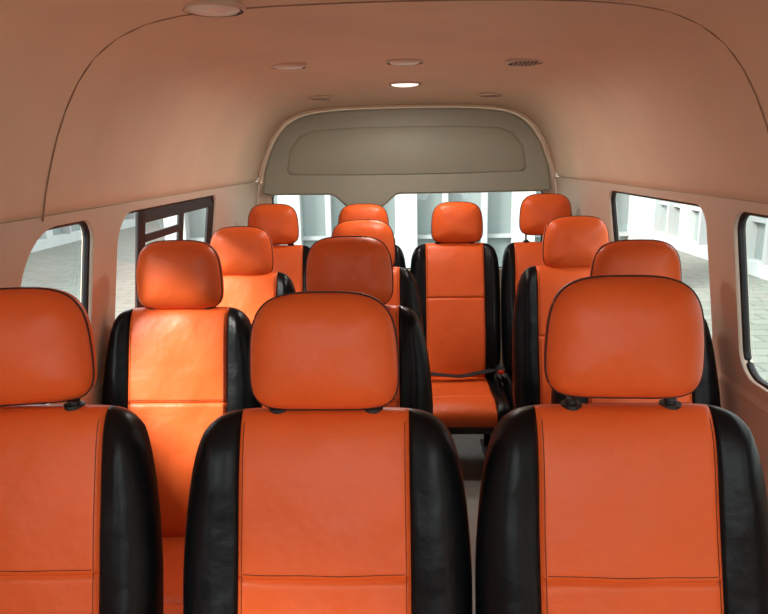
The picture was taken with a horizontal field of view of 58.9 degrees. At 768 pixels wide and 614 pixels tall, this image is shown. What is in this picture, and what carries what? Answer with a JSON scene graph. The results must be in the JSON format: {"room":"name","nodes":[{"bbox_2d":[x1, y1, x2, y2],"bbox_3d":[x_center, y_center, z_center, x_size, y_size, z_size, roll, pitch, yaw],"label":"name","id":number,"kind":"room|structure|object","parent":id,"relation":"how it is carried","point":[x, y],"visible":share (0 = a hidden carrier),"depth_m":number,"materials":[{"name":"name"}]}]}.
{"room":"vehicle interior","nodes":[
{"label":"vehicle interior","id":0,"kind":"room"},
{"bbox_2d":[0,181,258,404],"bbox_3d":[-0.897,0.437,1.995,0.140,1.420,4.750,-1,12,2],"label":"wall","id":1,"kind":"structure","parent":0,"point":[233,204],"depth_m":2.08,"materials":[{"name":"beige plastic"}]},
{"bbox_2d":[34,221,89,404],"bbox_3d":[-0.895,0.019,1.831,0.087,0.499,0.412,-1,12,2],"label":"window","id":2,"kind":"structure","parent":1,"relation":"in","point":[84,227],"depth_m":1.99,"materials":[{"name":"black rubber"}]},
{"bbox_2d":[128,195,213,307],"bbox_3d":[-0.866,-0.182,2.743,0.087,0.499,1.162,-1,12,2],"label":"window","id":3,"kind":"structure","parent":1,"relation":"in","point":[142,216],"depth_m":2.65,"materials":[{"name":"black metal"}]},
{"bbox_2d":[0,0,767,222],"bbox_3d":[0.055,-0.517,1.754,1.858,0.520,4.740,-1,12,2],"label":"ceiling","id":4,"kind":"structure","parent":0,"point":[629,95],"depth_m":1.93,"materials":[{"name":"plastic"}]},
{"bbox_2d":[182,0,245,16],"bbox_3d":[-0.385,-0.669,1.535,0.144,0.019,0.144,-1,12,2],"label":"ceiling light","id":5,"kind":"object","parent":4,"relation":"attached to","point":[207,8],"depth_m":1.50,"materials":[{"name":"beige plastic"}]},
{"bbox_2d":[269,62,306,69],"bbox_3d":[-0.354,-0.882,2.501,0.144,0.019,0.144,-1,12,2],"label":"ceiling light","id":6,"kind":"object","parent":4,"relation":"attached to","point":[290,65],"depth_m":2.46,"materials":[{"name":"beige plastic"}]},
{"bbox_2d":[307,96,331,100],"bbox_3d":[-0.339,-1.099,3.580,0.130,0.015,0.130,-1,12,2],"label":"ceiling air vent","id":7,"kind":"object","parent":4,"relation":"attached to","point":[315,98],"depth_m":3.55,"materials":[{"name":"brown plastic"}]},
{"bbox_2d":[385,58,423,65],"bbox_3d":[0.077,-0.906,2.523,0.144,0.019,0.144,-1,12,2],"label":"ceiling light","id":8,"kind":"object","parent":4,"relation":"attached to","point":[403,61],"depth_m":2.48,"materials":[{"name":"beige plastic"}]},
{"bbox_2d":[388,81,421,86],"bbox_3d":[0.101,-1.067,3.265,0.160,0.019,0.160,-1,12,2],"label":"ceiling light","id":9,"kind":"object","parent":4,"relation":"attached to","point":[403,83],"depth_m":3.22,"materials":[{"name":"white plastic"}]},
{"bbox_2d":[478,93,502,97],"bbox_3d":[0.561,-1.110,3.569,0.130,0.016,0.130,-1,12,2],"label":"ceiling air vent","id":10,"kind":"object","parent":4,"relation":"attached to","point":[482,95],"depth_m":3.53,"materials":[{"name":"brown plastic"}]},
{"bbox_2d":[505,58,543,66],"bbox_3d":[0.516,-0.896,2.491,0.144,0.016,0.144,-1,12,2],"label":"ceiling air vent","id":11,"kind":"object","parent":4,"relation":"attached to","point":[518,62],"depth_m":2.46,"materials":[{"name":"brown plastic"}]},
{"bbox_2d":[257,107,556,375],"bbox_3d":[0.142,-0.300,4.261,1.970,1.850,0.050,-1,12,2],"label":"wall","id":12,"kind":"structure","parent":0,"point":[262,198],"depth_m":4.11,"materials":[{"name":"beige plastic"}]},
{"bbox_2d":[263,107,550,206],"bbox_3d":[0.130,-0.892,4.081,1.746,0.583,0.041,-1,12,2],"label":"trim panel","id":13,"kind":"object","parent":12,"relation":"attached to","point":[357,156],"visible":0.93,"depth_m":4.06,"materials":[{"name":"grey plastic"}]},
{"bbox_2d":[257,104,556,182],"bbox_3d":[0.129,-0.982,4.067,1.816,0.452,0.020,-1,12,2],"label":"trim","id":14,"kind":"structure","parent":12,"relation":"attached to","point":[390,105],"depth_m":4.03,"materials":[{"name":"plastic"}]},
{"bbox_2d":[272,191,542,269],"bbox_3d":[0.144,-0.479,4.229,1.690,0.515,0.020,-1,12,2],"label":"window","id":15,"kind":"structure","parent":12,"relation":"in","point":[540,191],"depth_m":4.21,"materials":[{"name":"black rubber"}]},
{"bbox_2d":[451,434,484,613],"bbox_3d":[0.084,1.140,2.119,1.960,0.040,4.800,-1,12,2],"label":"floor","id":16,"kind":"structure","parent":0,"point":[468,446],"depth_m":3.39,"materials":[{"name":"carpet"}]},
{"bbox_2d":[0,287,163,613],"bbox_3d":[-0.671,0.677,1.094,0.500,1.330,0.723,-1,12,2],"label":"passenger seat","id":17,"kind":"object","parent":16,"relation":"on","point":[81,527],"visible":1,"depth_m":1.23,"materials":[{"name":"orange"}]},
{"bbox_2d":[102,240,261,613],"bbox_3d":[-0.645,0.494,1.971,0.508,1.310,0.715,-1,12,2],"label":"passenger seat","id":18,"kind":"object","parent":16,"relation":"on","point":[179,361],"visible":0.53,"depth_m":2.10,"materials":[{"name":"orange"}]},
{"bbox_2d":[210,226,295,407],"bbox_3d":[-0.615,0.340,2.756,0.510,1.273,0.715,-1,12,2],"label":"passenger seat","id":19,"kind":"object","parent":16,"relation":"on","point":[245,253],"visible":0.16,"depth_m":2.89,"materials":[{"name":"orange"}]},
{"bbox_2d":[248,204,309,291],"bbox_3d":[-0.592,0.154,3.492,0.468,1.319,0.714,-1,12,2],"label":"passenger seat","id":20,"kind":"object","parent":16,"relation":"on","point":[280,221],"visible":0.2,"depth_m":3.63,"materials":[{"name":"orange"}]},
{"bbox_2d":[183,291,472,613],"bbox_3d":[-0.110,0.679,1.073,0.536,1.317,0.715,-1,12,2],"label":"passenger seat","id":21,"kind":"object","parent":16,"relation":"on","point":[326,497],"visible":1,"depth_m":1.21,"materials":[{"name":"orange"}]},
{"bbox_2d":[305,236,432,413],"bbox_3d":[-0.109,0.487,1.952,0.516,1.315,0.715,-1,12,2],"label":"passenger seat","id":22,"kind":"object","parent":16,"relation":"on","point":[360,264],"visible":0.24,"depth_m":2.08,"materials":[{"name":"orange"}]},
{"bbox_2d":[338,204,405,267],"bbox_3d":[-0.110,0.153,3.477,0.468,1.311,0.715,-1,12,2],"label":"passenger seat","id":23,"kind":"object","parent":16,"relation":"on","point":[353,211],"visible":0.11,"depth_m":3.60,"materials":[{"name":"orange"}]},
{"bbox_2d":[331,219,422,327],"bbox_3d":[-0.089,0.330,2.706,0.510,1.297,0.715,-1,12,2],"label":"passenger seat","id":24,"kind":"object","parent":16,"relation":"on","point":[405,290],"visible":0.14,"depth_m":2.84,"materials":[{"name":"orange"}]},
{"bbox_2d":[410,202,511,456],"bbox_3d":[0.378,0.147,3.460,0.490,1.315,0.715,-1,12,2],"label":"passenger seat","id":25,"kind":"object","parent":16,"relation":"on","point":[457,278],"visible":0.7,"depth_m":3.58,"materials":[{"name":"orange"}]},
{"bbox_2d":[501,193,571,409],"bbox_3d":[0.847,0.124,3.440,0.452,1.351,0.715,-1,12,2],"label":"passenger seat","id":26,"kind":"object","parent":16,"relation":"on","point":[536,210],"visible":0.26,"depth_m":3.58,"materials":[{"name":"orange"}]},
{"bbox_2d":[512,216,608,408],"bbox_3d":[0.790,0.321,2.665,0.510,1.301,0.714,-1,12,2],"label":"passenger seat","id":27,"kind":"object","parent":16,"relation":"on","point":[570,244],"visible":0.34,"depth_m":2.81,"materials":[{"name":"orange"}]},
{"bbox_2d":[475,275,767,613],"bbox_3d":[0.424,0.665,1.033,0.528,1.344,0.716,-1,12,2],"label":"passenger seat","id":28,"kind":"object","parent":16,"relation":"on","point":[661,507],"visible":1,"depth_m":1.17,"materials":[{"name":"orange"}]},
{"bbox_2d":[551,239,720,406],"bbox_3d":[0.768,0.492,1.905,0.510,1.295,0.715,-1,12,2],"label":"passenger seat","id":29,"kind":"object","parent":16,"relation":"on","point":[631,256],"visible":0.16,"depth_m":2.03,"materials":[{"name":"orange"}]},
{"bbox_2d":[555,177,767,497],"bbox_3d":[1.039,0.418,1.929,0.140,1.420,4.750,-1,12,2],"label":"wall","id":30,"kind":"structure","parent":0,"point":[741,395],"depth_m":2.01,"materials":[{"name":"beige plastic"}]},
{"bbox_2d":[42,0,767,221],"bbox_3d":[0.050,-0.459,1.598,1.801,0.490,0.004,-1,12,2],"label":"trim","id":31,"kind":"structure","parent":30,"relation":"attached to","point":[713,34],"depth_m":1.55,"materials":[{"name":"brown plastic"}]},
{"bbox_2d":[611,191,699,240],"bbox_3d":[1.045,-0.184,2.600,0.087,0.499,1.042,-1,12,2],"label":"window","id":32,"kind":"structure","parent":30,"relation":"in","point":[613,195],"depth_m":3.05,"materials":[{"name":"black rubber"}]},
{"bbox_2d":[737,212,767,388],"bbox_3d":[1.009,0.061,1.490,0.087,0.499,0.927,-1,12,2],"label":"window","id":33,"kind":"structure","parent":30,"relation":"in","point":[742,251],"depth_m":1.92,"materials":[{"name":"black rubber"}]},
{"label":"outside","id":34,"kind":"structure","parent":0,"visible":0},
{"bbox_2d":[21,219,767,404],"bbox_3d":[0.287,0.446,8.285,70.000,0.100,70.000,-1,12,2],"label":"ground","id":35,"kind":"structure","parent":34,"point":[57,267],"depth_m":12.65,"materials":[{"name":"grey concrete"}]},
{"bbox_2d":[31,212,160,252],"bbox_3d":[-9.232,-1.986,10.092,0.700,4.200,40.320,-1,12,2],"label":"building","id":36,"kind":"structure","parent":35,"relation":"on","point":[64,235],"depth_m":18.79,"materials":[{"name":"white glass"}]},
{"bbox_2d":[163,173,655,267],"bbox_3d":[0.333,-2.223,10.410,7.540,4.200,0.700,-1,12,2],"label":"building","id":37,"kind":"structure","parent":35,"relation":"on","point":[409,215],"depth_m":10.55,"materials":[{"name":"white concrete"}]},
{"bbox_2d":[653,200,767,280],"bbox_3d":[6.628,-1.934,8.593,0.700,4.200,40.320,-1,12,2],"label":"building","id":38,"kind":"structure","parent":35,"relation":"on","point":[682,226],"depth_m":14.90,"materials":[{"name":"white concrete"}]}
]}

